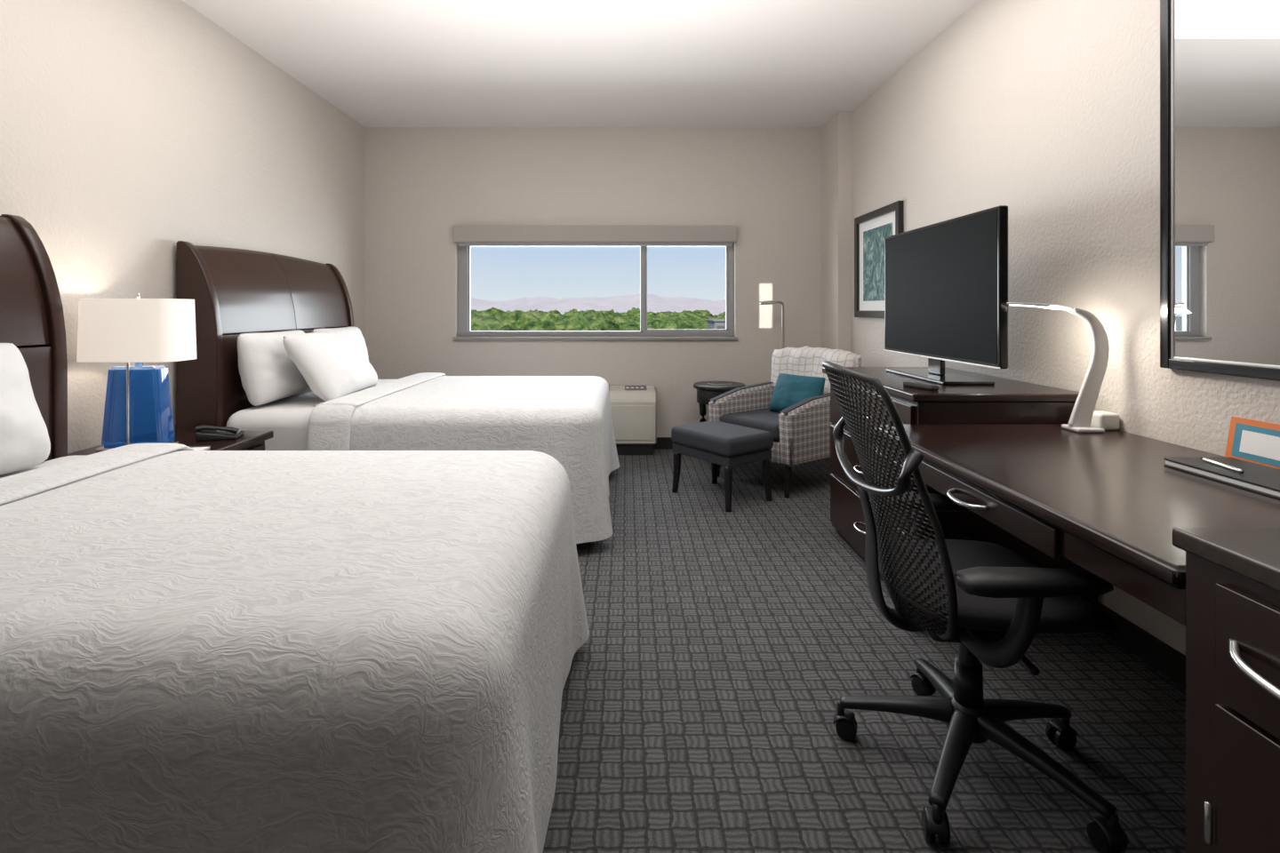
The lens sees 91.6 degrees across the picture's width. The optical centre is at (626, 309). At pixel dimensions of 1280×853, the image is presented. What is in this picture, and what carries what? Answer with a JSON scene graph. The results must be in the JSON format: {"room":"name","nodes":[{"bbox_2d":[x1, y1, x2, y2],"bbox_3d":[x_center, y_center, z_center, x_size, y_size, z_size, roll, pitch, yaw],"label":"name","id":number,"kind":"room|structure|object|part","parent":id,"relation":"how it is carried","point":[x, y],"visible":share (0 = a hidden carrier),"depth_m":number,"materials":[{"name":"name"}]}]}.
{"room":"hotel room","nodes":[
{"label":"hotel room","id":0,"kind":"room"},
{"bbox_2d":[0,0,364,454],"bbox_3d":[-2.305,-0.180,1.850,0.150,2.740,7.200,0,0,0],"label":"wall","id":1,"kind":"structure","parent":0,"point":[131,130],"depth_m":2.91,"materials":[{"name":"paint"}]},
{"bbox_2d":[182,0,977,127],"bbox_3d":[-0.235,-1.600,1.850,4.290,0.100,7.200,0,0,0],"label":"ceiling","id":2,"kind":"structure","parent":0,"point":[381,63],"depth_m":3.77,"materials":[{"name":"white paint"}]},
{"bbox_2d":[364,127,821,437],"bbox_3d":[-0.235,-0.180,5.375,3.990,2.740,0.150,0,0,0],"label":"wall","id":3,"kind":"structure","parent":0,"point":[420,183],"depth_m":5.30,"materials":[{"name":"paint"}]},
{"bbox_2d":[453,225,736,246],"bbox_3d":[-0.266,-0.620,5.263,2.389,0.170,0.069,0,0,0],"label":"valance","id":4,"kind":"object","parent":3,"relation":"attached to","point":[464,236],"visible":1,"depth_m":5.23,"materials":[{"name":"grey fabric"}]},
{"bbox_2d":[452,336,737,340],"bbox_3d":[-0.266,0.247,5.314,2.419,0.025,0.088,0,0,0],"label":"trim","id":5,"kind":"structure","parent":3,"relation":"attached to","point":[453,338],"depth_m":5.27,"materials":[{"name":"stone"}]},
{"bbox_2d":[457,242,734,336],"bbox_3d":[-0.266,-0.233,5.397,2.379,0.935,0.085,0,0,0],"label":"window","id":6,"kind":"structure","parent":3,"relation":"in","point":[464,252],"depth_m":5.36,"materials":[{"name":"metal"}]},
{"bbox_2d":[653,437,673,448],"bbox_3d":[-0.281,1.140,5.293,3.872,0.100,0.013,0,0,0],"label":"baseboard","id":7,"kind":"structure","parent":3,"relation":"attached to","point":[662,443],"depth_m":5.29,"materials":[{"name":"black"}]},
{"bbox_2d":[543,448,1185,852],"bbox_3d":[-0.235,1.240,1.850,4.290,0.100,7.200,0,0,0],"label":"floor","id":8,"kind":"structure","parent":0,"point":[699,707],"depth_m":1.87,"materials":[{"name":"carpet"}]},
{"bbox_2d":[67,430,273,455],"bbox_3d":[-1.926,0.880,2.650,0.568,0.620,0.560,0,0,0],"label":"nightstand","id":9,"kind":"object","parent":8,"relation":"on","point":[251,440],"visible":0.03,"depth_m":2.72,"materials":[{"name":"brown wood"}]},
{"bbox_2d":[76,293,196,452],"bbox_3d":[-1.985,0.253,2.530,0.390,0.635,0.190,0,0,0],"label":"table lamp","id":10,"kind":"object","parent":9,"relation":"on","point":[138,410],"visible":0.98,"depth_m":2.47,"materials":[{"name":"blue glass"}]},
{"bbox_3d":[-1.985,0.365,2.478,0.012,0.390,0.012,0,0,0],"label":"lamp rod","id":11,"kind":"part","parent":10,"relation":"part of","materials":[{"name":"silver metal"}]},
{"bbox_3d":[-1.985,0.084,2.530,0.390,0.249,0.190,0,0,0],"label":"lamp shade","id":12,"kind":"part","parent":10,"relation":"part of","materials":[{"name":"white fabric"}]},
{"bbox_2d":[134,362,143,366],"bbox_3d":[-1.985,0.185,2.530,0.028,0.110,0.028,0,0,0],"label":"socket","id":13,"kind":"object","parent":10,"relation":"attached to","point":[135,364],"depth_m":2.52,"materials":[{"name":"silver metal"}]},
{"bbox_2d":[188,445,210,450],"bbox_3d":[-1.740,0.564,2.471,0.104,0.013,0.142,0,0,-11],"label":"notepad","id":14,"kind":"object","parent":9,"relation":"on","point":[198,447],"visible":0.37,"depth_m":2.52,"materials":[{"name":"paper"}]},
{"bbox_2d":[194,424,244,441],"bbox_3d":[-1.799,0.536,2.760,0.163,0.067,0.136,0,0,-17],"label":"telephone","id":15,"kind":"object","parent":9,"relation":"on","point":[204,433],"visible":1,"depth_m":2.71,"materials":[{"name":"black plastic"}]},
{"bbox_3d":[-1.682,0.708,2.650,0.016,0.165,0.470,0,0,0],"label":"drawer","id":16,"kind":"part","parent":9,"relation":"part of","materials":[{"name":"brown wood"}]},
{"bbox_2d":[0,214,589,852],"bbox_3d":[-1.171,0.422,1.511,2.114,1.535,1.587,0,0,0],"label":"bed","id":17,"kind":"object","parent":8,"relation":"on","point":[202,652],"visible":1,"depth_m":0.99,"materials":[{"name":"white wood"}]},
{"bbox_3d":[-2.119,-0.111,1.835,0.180,0.469,0.709,0,0,0],"label":"panel","id":18,"kind":"part","parent":17,"relation":"part of","materials":[{"name":"brown wood"}]},
{"bbox_2d":[0,343,50,475],"bbox_3d":[-1.909,0.300,1.700,0.238,0.390,0.600,0,0,-2],"label":"pillow","id":19,"kind":"object","parent":17,"relation":"on","point":[25,443],"visible":1,"depth_m":1.88,"materials":[{"name":"white fabric"}]},
{"bbox_3d":[-2.107,0.427,2.214,0.205,1.525,0.052,0,0,0],"label":"post","id":20,"kind":"part","parent":17,"relation":"part of","materials":[{"name":"brown wood"}]},
{"bbox_3d":[-2.035,0.510,1.835,0.030,0.760,0.709,0,0,0],"label":"panel","id":21,"kind":"part","parent":17,"relation":"part of","materials":[{"name":"brown wood"}]},
{"bbox_3d":[-1.120,0.698,1.565,1.760,0.385,1.310,0,0,0],"label":"mattress","id":22,"kind":"part","parent":17,"relation":"part of","materials":[{"name":"white fabric"}]},
{"bbox_2d":[0,450,589,852],"bbox_3d":[-0.892,0.799,1.545,1.536,0.652,1.514,0,0,0],"label":"bedspread","id":23,"kind":"object","parent":17,"relation":"on","point":[202,652],"depth_m":0.96,"materials":[{"name":"white fabric"}]},
{"bbox_2d":[176,240,619,543],"bbox_3d":[-1.129,0.422,3.814,2.161,1.535,1.724,0,0,0],"label":"bed","id":24,"kind":"object","parent":8,"relation":"on","point":[568,420],"visible":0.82,"depth_m":3.06,"materials":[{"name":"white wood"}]},
{"bbox_3d":[-2.107,0.427,3.076,0.205,1.525,0.052,0,0,0],"label":"post","id":25,"kind":"part","parent":24,"relation":"part of","materials":[{"name":"brown wood"}]},
{"bbox_3d":[-2.119,-0.111,3.462,0.180,0.469,0.724,0,0,0],"label":"panel","id":26,"kind":"part","parent":24,"relation":"part of","materials":[{"name":"brown wood"}]},
{"bbox_3d":[-2.035,0.510,3.462,0.030,0.760,0.724,0,0,0],"label":"panel","id":27,"kind":"part","parent":24,"relation":"part of","materials":[{"name":"brown wood"}]},
{"bbox_2d":[237,329,311,406],"bbox_3d":[-1.899,0.305,3.419,0.234,0.365,0.620,0,0,5],"label":"pillow","id":28,"kind":"object","parent":24,"relation":"on","point":[268,373],"visible":0.78,"depth_m":3.19,"materials":[{"name":"white fabric"}]},
{"bbox_3d":[-2.119,-0.111,4.188,0.180,0.469,0.724,0,0,0],"label":"panel","id":29,"kind":"part","parent":24,"relation":"part of","materials":[{"name":"brown wood"}]},
{"bbox_3d":[-1.087,0.698,3.810,1.825,0.385,1.520,0,0,0],"label":"mattress","id":30,"kind":"part","parent":24,"relation":"part of","materials":[{"name":"white fabric"}]},
{"bbox_3d":[-2.035,0.510,4.188,0.030,0.760,0.724,0,0,0],"label":"panel","id":31,"kind":"part","parent":24,"relation":"part of","materials":[{"name":"white fabric"}]},
{"bbox_2d":[282,331,377,401],"bbox_3d":[-1.658,0.316,3.541,0.315,0.374,0.698,0,0,-4],"label":"pillow","id":32,"kind":"object","parent":24,"relation":"on","point":[331,364],"visible":0.95,"depth_m":3.31,"materials":[{"name":"white fabric"}]},
{"bbox_3d":[-2.107,0.427,4.574,0.205,1.525,0.052,0,0,0],"label":"post","id":33,"kind":"part","parent":24,"relation":"part of","materials":[{"name":"brown wood"}]},
{"bbox_2d":[312,326,368,361],"bbox_3d":[-1.899,0.305,4.160,0.231,0.365,0.620,0,0,5],"label":"pillow","id":34,"kind":"object","parent":24,"relation":"on","point":[353,333],"visible":0.16,"depth_m":4.25,"materials":[{"name":"white fabric"}]},
{"bbox_2d":[349,376,619,543],"bbox_3d":[-0.754,0.799,3.814,1.411,0.653,1.724,0,0,0],"label":"bedspread","id":35,"kind":"object","parent":24,"relation":"on","point":[568,420],"depth_m":3.03,"materials":[{"name":"white fabric"}]},
{"bbox_2d":[608,384,656,455],"bbox_3d":[-0.285,0.916,5.157,1.060,0.547,0.256,0,0,0],"label":"air conditioner","id":36,"kind":"object","parent":8,"relation":"on","point":[633,408],"visible":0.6,"depth_m":5.04,"materials":[{"name":"beige plastic"}]},
{"bbox_3d":[-0.285,0.920,5.032,1.000,0.280,0.007,0,0,0],"label":"panel","id":37,"kind":"part","parent":36,"relation":"part of","materials":[{"name":"beige plastic"}]},
{"bbox_3d":[0.075,0.658,5.185,0.180,0.012,0.140,0,7,0],"label":"control panel","id":38,"kind":"part","parent":36,"relation":"part of","materials":[{"name":"grey plastic"}]},
{"bbox_2d":[693,381,745,422],"bbox_3d":[0.740,0.893,4.965,0.416,0.597,0.416,0,0,0],"label":"side table","id":39,"kind":"object","parent":8,"relation":"on","point":[705,391],"visible":0.31,"depth_m":4.85,"materials":[{"name":"black wood"}]},
{"bbox_3d":[0.604,0.910,5.006,0.075,0.565,0.060,0,0,0],"label":"leg","id":40,"kind":"part","parent":39,"relation":"part of","materials":[{"name":"black wood"}]},
{"bbox_2d":[706,381,732,384],"bbox_3d":[0.740,0.589,4.950,0.166,0.011,0.116,0,0,-23],"label":"booklet","id":41,"kind":"object","parent":39,"relation":"on","point":[717,382],"visible":1,"depth_m":4.93,"materials":[{"name":"paper"}]},
{"bbox_2d":[671,420,773,511],"bbox_3d":[0.600,0.976,3.960,0.410,0.432,0.540,0,0,-36],"label":"ottoman","id":42,"kind":"object","parent":8,"relation":"on","point":[728,445],"visible":1,"depth_m":3.82,"materials":[{"name":"grey fabric"}]},
{"bbox_3d":[0.327,1.058,4.050,0.058,0.268,0.048,0,0,9],"label":"leg","id":43,"kind":"part","parent":42,"relation":"part of","materials":[{"name":"black wood"}]},
{"bbox_3d":[0.599,1.058,4.248,0.048,0.268,0.058,0,0,9],"label":"leg","id":44,"kind":"part","parent":42,"relation":"part of","materials":[{"name":"black wood"}]},
{"bbox_3d":[0.600,0.818,3.960,0.410,0.115,0.540,0,0,-36],"label":"seat","id":45,"kind":"part","parent":42,"relation":"part of","materials":[{"name":"grey fabric"}]},
{"bbox_3d":[0.600,0.901,3.960,0.380,0.058,0.510,0,0,-36],"label":"frame","id":46,"kind":"part","parent":42,"relation":"part of","materials":[{"name":"black wood"}]},
{"bbox_3d":[0.601,1.058,3.672,0.048,0.268,0.058,0,0,9],"label":"leg","id":47,"kind":"part","parent":42,"relation":"part of","materials":[{"name":"black wood"}]},
{"bbox_3d":[0.873,1.058,3.870,0.058,0.268,0.048,0,0,9],"label":"leg","id":48,"kind":"part","parent":42,"relation":"part of","materials":[{"name":"black wood"}]},
{"bbox_2d":[758,300,783,349],"bbox_3d":[1.241,0.559,5.120,0.324,1.262,0.236,0,0,0],"label":"floor lamp","id":49,"kind":"object","parent":8,"relation":"on","point":[768,302],"visible":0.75,"depth_m":5.11,"materials":[{"name":"silver metal"}]},
{"bbox_3d":[1.240,-0.030,5.102,0.116,0.081,0.028,0,0,-17],"label":"arm","id":50,"kind":"part","parent":49,"relation":"part of","materials":[{"name":"silver metal"}]},
{"bbox_2d":[708,358,860,498],"bbox_3d":[1.127,0.752,4.397,0.841,0.894,0.760,0,0,-36],"label":"armchair","id":51,"kind":"object","parent":8,"relation":"on","point":[801,431],"visible":0.39,"depth_m":4.03,"materials":[{"name":"fabric"}]},
{"bbox_3d":[0.655,1.089,4.437,0.043,0.208,0.043,0,0,9],"label":"leg","id":52,"kind":"part","parent":51,"relation":"part of","materials":[{"name":"black wood"}]},
{"bbox_3d":[0.890,0.776,4.620,0.709,0.428,0.110,0,0,-36],"label":"arm","id":53,"kind":"part","parent":51,"relation":"part of","materials":[{"name":"fabric"}]},
{"bbox_3d":[1.033,0.792,4.329,0.580,0.115,0.536,0,0,-36],"label":"seat","id":54,"kind":"part","parent":51,"relation":"part of","materials":[{"name":"grey fabric"}]},
{"bbox_3d":[1.074,0.920,4.358,0.640,0.140,0.550,0,0,-36],"label":"frame","id":55,"kind":"part","parent":51,"relation":"part of","materials":[{"name":"fabric"}]},
{"bbox_3d":[1.019,1.089,3.936,0.043,0.208,0.043,0,0,9],"label":"leg","id":56,"kind":"part","parent":51,"relation":"part of","materials":[{"name":"black wood"}]},
{"bbox_2d":[769,373,825,412],"bbox_3d":[1.187,0.601,4.360,0.175,0.268,0.405,0,0,-36],"label":"throw pillow","id":57,"kind":"object","parent":51,"relation":"on","point":[789,389],"visible":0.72,"depth_m":4.33,"materials":[{"name":"teal fabric"}]},
{"bbox_3d":[1.266,0.776,4.103,0.709,0.428,0.110,0,0,-36],"label":"arm","id":58,"kind":"part","parent":51,"relation":"part of","materials":[{"name":"fabric"}]},
{"bbox_2d":[770,345,861,394],"bbox_3d":[1.390,0.482,4.588,0.261,0.414,0.752,0,0,-36],"label":"throw blanket","id":59,"kind":"object","parent":51,"relation":"on","point":[805,360],"visible":0.48,"depth_m":4.55,"materials":[{"name":"white fabric"}]},
{"bbox_2d":[822,367,1079,582],"bbox_3d":[1.398,0.754,2.882,0.698,0.872,1.095,0,0,0],"label":"dresser","id":60,"kind":"object","parent":8,"relation":"on","point":[1006,402],"visible":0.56,"depth_m":2.43,"materials":[{"name":"brown wood"}]},
{"bbox_3d":[1.069,0.739,2.845,0.042,0.013,0.167,0,0,0],"label":"handle","id":61,"kind":"part","parent":60,"relation":"part of","materials":[{"name":"silver metal"}]},
{"bbox_3d":[1.069,1.004,2.845,0.042,0.013,0.167,0,0,0],"label":"handle","id":62,"kind":"part","parent":60,"relation":"part of","materials":[{"name":"silver metal"}]},
{"bbox_3d":[1.091,1.002,2.845,0.017,0.255,0.940,0,0,0],"label":"drawer","id":63,"kind":"part","parent":60,"relation":"part of","materials":[{"name":"brown wood"}]},
{"bbox_3d":[1.091,0.738,2.845,0.017,0.245,0.940,0,0,0],"label":"drawer","id":64,"kind":"part","parent":60,"relation":"part of","materials":[{"name":"brown wood"}]},
{"bbox_3d":[1.091,0.485,2.845,0.017,0.230,0.940,0,0,0],"label":"drawer","id":65,"kind":"part","parent":60,"relation":"part of","materials":[{"name":"brown wood"}]},
{"bbox_2d":[902,382,939,391],"bbox_3d":[1.180,0.308,2.500,0.040,0.020,0.160,0,0,-17],"label":"remote control","id":66,"kind":"object","parent":60,"relation":"on","point":[916,385],"visible":1,"depth_m":2.48,"materials":[{"name":"black plastic"}]},
{"bbox_2d":[883,205,1007,384],"bbox_3d":[1.432,-0.040,2.900,0.220,0.715,1.060,0,0,0],"label":"television","id":67,"kind":"object","parent":60,"relation":"on","point":[946,283],"visible":1,"depth_m":2.72,"materials":[{"name":"black plastic"}]},
{"bbox_3d":[1.421,0.226,2.900,0.007,0.008,1.060,0,0,0],"label":"chin trim","id":68,"kind":"part","parent":67,"relation":"part of","materials":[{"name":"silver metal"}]},
{"bbox_2d":[821,360,1129,852],"bbox_3d":[0.871,0.666,1.626,0.686,1.048,0.670,0,0,3],"label":"office chair","id":69,"kind":"object","parent":8,"relation":"on","point":[986,598],"visible":0.98,"depth_m":1.49,"materials":[{"name":"black plastic"}]},
{"bbox_2d":[833,709,855,725],"bbox_3d":[0.606,1.139,1.735,0.057,0.027,0.048,0,0,22],"label":"hood","id":70,"kind":"object","parent":69,"relation":"attached to","point":[843,716],"depth_m":1.72,"materials":[{"name":"black plastic"}]},
{"bbox_3d":[0.656,0.481,1.632,0.260,0.684,0.522,0,0,3],"label":"frame","id":71,"kind":"part","parent":69,"relation":"part of","materials":[{"name":"black plastic"}]},
{"bbox_3d":[0.729,1.069,1.683,0.289,0.081,0.060,0,0,21],"label":"leg","id":72,"kind":"part","parent":69,"relation":"part of","materials":[{"name":"black plastic"}]},
{"bbox_2d":[910,672,929,682],"bbox_3d":[0.915,1.139,1.926,0.048,0.027,0.057,0,0,-20],"label":"hood","id":73,"kind":"object","parent":69,"relation":"attached to","point":[917,677],"depth_m":1.91,"materials":[{"name":"black plastic"}]},
{"bbox_3d":[0.908,0.588,1.901,0.328,0.050,0.100,0,0,3],"label":"armrest","id":74,"kind":"part","parent":69,"relation":"part of","materials":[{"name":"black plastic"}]},
{"bbox_3d":[0.900,1.069,1.792,0.060,0.081,0.290,0,0,3],"label":"leg","id":75,"kind":"part","parent":69,"relation":"part of","materials":[{"name":"black plastic"}]},
{"bbox_2d":[922,806,950,837],"bbox_3d":[0.690,1.139,1.387,0.048,0.027,0.057,0,0,15],"label":"hood","id":76,"kind":"object","parent":69,"relation":"attached to","point":[933,823],"depth_m":1.37,"materials":[{"name":"black plastic"}]},
{"bbox_3d":[0.780,1.069,1.487,0.060,0.081,0.289,0,0,39],"label":"leg","id":77,"kind":"part","parent":69,"relation":"part of","materials":[{"name":"black plastic"}]},
{"bbox_3d":[0.925,0.724,1.618,0.490,0.088,0.500,0,0,3],"label":"seat","id":78,"kind":"part","parent":69,"relation":"part of","materials":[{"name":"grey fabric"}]},
{"bbox_3d":[0.909,0.804,1.463,0.018,0.030,0.152,0,0,-3],"label":"lever","id":79,"kind":"part","parent":69,"relation":"part of","materials":[{"name":"black plastic"}]},
{"bbox_3d":[1.058,1.069,1.661,0.289,0.081,0.060,0,0,-13],"label":"leg","id":80,"kind":"part","parent":69,"relation":"part of","materials":[{"name":"black plastic"}]},
{"bbox_3d":[0.878,0.588,1.338,0.328,0.050,0.100,0,0,3],"label":"armrest","id":81,"kind":"part","parent":69,"relation":"part of","materials":[{"name":"black plastic"}]},
{"bbox_3d":[0.980,1.069,1.473,0.060,0.081,0.289,0,0,-31],"label":"leg","id":82,"kind":"part","parent":69,"relation":"part of","materials":[{"name":"black plastic"}]},
{"bbox_2d":[1047,718,1078,735],"bbox_3d":[1.187,1.139,1.694,0.057,0.027,0.048,0,0,-14],"label":"hood","id":83,"kind":"object","parent":69,"relation":"attached to","point":[1055,727],"depth_m":1.69,"materials":[{"name":"black plastic"}]},
{"bbox_2d":[1088,816,1129,846],"bbox_3d":[1.056,1.139,1.362,0.048,0.027,0.057,0,0,-7],"label":"hood","id":84,"kind":"object","parent":69,"relation":"attached to","point":[1107,833],"depth_m":1.35,"materials":[{"name":"black plastic"}]},
{"bbox_2d":[873,424,1279,631],"bbox_3d":[1.321,0.810,1.683,0.869,0.760,1.295,0,0,0],"label":"desk","id":85,"kind":"object","parent":8,"relation":"on","point":[1107,506],"visible":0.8,"depth_m":1.52,"materials":[{"name":"brown wood"}]},
{"bbox_3d":[0.910,0.515,1.680,0.047,0.021,0.170,0,0,0],"label":"handle","id":86,"kind":"part","parent":85,"relation":"part of","materials":[{"name":"silver metal"}]},
{"bbox_3d":[0.934,0.511,1.680,0.013,0.067,0.660,0,0,0],"label":"drawer","id":87,"kind":"part","parent":85,"relation":"part of","materials":[{"name":"brown wood"}]},
{"bbox_3d":[1.390,0.830,2.308,0.700,0.720,0.025,0,0,0],"label":"panel","id":88,"kind":"part","parent":85,"relation":"part of","materials":[{"name":"brown wood"}]},
{"bbox_2d":[1006,302,1109,432],"bbox_3d":[1.546,0.202,2.227,0.313,0.456,0.115,0,0,23],"label":"desk lamp","id":89,"kind":"object","parent":85,"relation":"on","point":[1080,420],"visible":1,"depth_m":2.19,"materials":[{"name":"silver metal"}]},
{"bbox_3d":[1.508,-0.007,2.272,0.207,0.037,0.037,0,0,31],"label":"lamp arm","id":90,"kind":"part","parent":89,"relation":"part of","materials":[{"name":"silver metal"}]},
{"bbox_3d":[1.633,0.209,2.213,0.143,0.435,0.050,0,0,0],"label":"stem","id":91,"kind":"part","parent":89,"relation":"part of","materials":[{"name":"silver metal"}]},
{"bbox_2d":[1090,410,1119,430],"bbox_3d":[1.712,0.400,2.239,0.076,0.060,0.078,0,0,-6],"label":"cube","id":92,"kind":"object","parent":85,"relation":"on","point":[1107,420],"visible":0.82,"depth_m":2.20,"materials":[{"name":"white plastic"}]},
{"bbox_2d":[1106,418,1116,426],"bbox_3d":[1.716,0.402,2.202,0.040,0.027,0.002,0,0,-6],"label":"socket","id":93,"kind":"object","parent":92,"relation":"attached to","point":[1110,422],"depth_m":2.20,"materials":[{"name":"white plastic"}]},
{"bbox_2d":[1163,456,1279,499],"bbox_3d":[1.567,0.418,1.530,0.185,0.024,0.360,0,0,0],"label":"leather folder","id":94,"kind":"object","parent":85,"relation":"on","point":[1258,478],"visible":0.99,"depth_m":1.57,"materials":[{"name":"leather"}]},
{"bbox_2d":[1200,457,1244,473],"bbox_3d":[1.531,0.401,1.605,0.010,0.010,0.140,0,0,10],"label":"pen","id":95,"kind":"object","parent":94,"relation":"on","point":[1205,460],"visible":1,"depth_m":1.59,"materials":[{"name":"silver metal"}]},
{"bbox_2d":[1224,416,1279,469],"bbox_3d":[1.722,0.368,1.630,0.024,0.124,0.300,0,0,0],"label":"card","id":96,"kind":"object","parent":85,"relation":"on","point":[1256,442],"visible":0.87,"depth_m":1.70,"materials":[{"name":"paper"}]},
{"bbox_2d":[1172,528,1279,852],"bbox_3d":[1.301,0.774,0.603,0.898,0.832,0.845,0,0,0],"label":"base cabinet","id":97,"kind":"object","parent":8,"relation":"on","point":[1233,574],"visible":1,"depth_m":0.92,"materials":[{"name":"brown wood"}]},
{"bbox_3d":[0.901,0.502,0.593,0.018,0.175,0.705,0,0,0],"label":"drawer","id":98,"kind":"part","parent":97,"relation":"part of","materials":[{"name":"brown wood"}]},
{"bbox_3d":[0.901,0.854,0.593,0.018,0.512,0.705,0,0,0],"label":"door","id":99,"kind":"part","parent":97,"relation":"part of","materials":[{"name":"brown wood"}]},
{"bbox_3d":[0.876,0.500,0.762,0.049,0.032,0.318,0,0,0],"label":"handle","id":100,"kind":"part","parent":97,"relation":"part of","materials":[{"name":"silver metal"}]},
{"bbox_2d":[851,0,1279,655],"bbox_3d":[1.835,-0.180,1.850,0.150,2.740,7.200,0,0,0],"label":"wall","id":101,"kind":"structure","parent":0,"point":[1048,111],"depth_m":2.53,"materials":[{"name":"paint"}]},
{"bbox_2d":[821,111,851,351],"bbox_3d":[1.708,-0.180,5.085,0.105,2.740,0.430,0,0,0],"label":"column","id":102,"kind":"structure","parent":101,"relation":"attached to","point":[836,132],"depth_m":4.92,"materials":[{"name":"paint"}]},
{"bbox_2d":[854,200,903,318],"bbox_3d":[1.742,-0.315,4.335,0.034,0.750,0.770,0,0,0],"label":"framed picture","id":103,"kind":"object","parent":101,"relation":"attached to","point":[871,228],"visible":0.73,"depth_m":4.41,"materials":[{"name":"teal paper"}]},
{"bbox_2d":[863,222,892,301],"bbox_3d":[1.744,-0.315,4.335,0.003,0.510,0.500,0,0,0],"label":"print","id":104,"kind":"object","parent":103,"relation":"attached to","point":[874,236],"depth_m":4.36},
{"bbox_2d":[1097,601,1185,689],"bbox_3d":[1.754,1.140,1.635,0.013,0.100,6.470,0,0,0],"label":"baseboard","id":105,"kind":"structure","parent":101,"relation":"attached to","point":[1156,653],"depth_m":2.08,"materials":[{"name":"black"}]},
{"bbox_2d":[1160,0,1279,381],"bbox_3d":[1.744,-0.535,1.300,0.029,1.450,1.440,0,0,0],"label":"wall mirror","id":106,"kind":"object","parent":101,"relation":"attached to","point":[1220,60],"visible":1,"depth_m":1.82,"materials":[{"name":"black mirror"}]},
{"label":"outside","id":107,"kind":"structure","parent":0,"visible":0},
{"label":"ground","id":108,"kind":"structure","parent":107,"visible":0},
{"bbox_2d":[471,306,725,330],"bbox_3d":[-9.333,5.853,137.827,183.229,13.366,207.254,0,0,0],"label":"trees","id":109,"kind":"object","parent":108,"relation":"on","point":[491,319],"visible":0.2,"depth_m":61.41,"materials":[{"name":"green plant"}]},
{"bbox_2d":[471,294,725,306],"bbox_3d":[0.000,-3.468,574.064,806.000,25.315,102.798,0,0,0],"label":"mountain range","id":110,"kind":"object","parent":108,"relation":"on","point":[652,299],"visible":0.13,"depth_m":599.86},
{"bbox_2d":[471,303,725,315],"bbox_3d":[0.000,2.160,398.383,559.000,14.061,74.357,0,0,0],"label":"foothills","id":111,"kind":"structure","parent":108,"relation":"on","point":[714,309],"depth_m":416.32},
{"bbox_2d":[705,319,725,329],"bbox_3d":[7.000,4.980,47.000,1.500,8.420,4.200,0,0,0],"label":"building","id":112,"kind":"structure","parent":108,"relation":"on","point":[712,324],"depth_m":45.00,"materials":[{"name":"white"}]}
]}

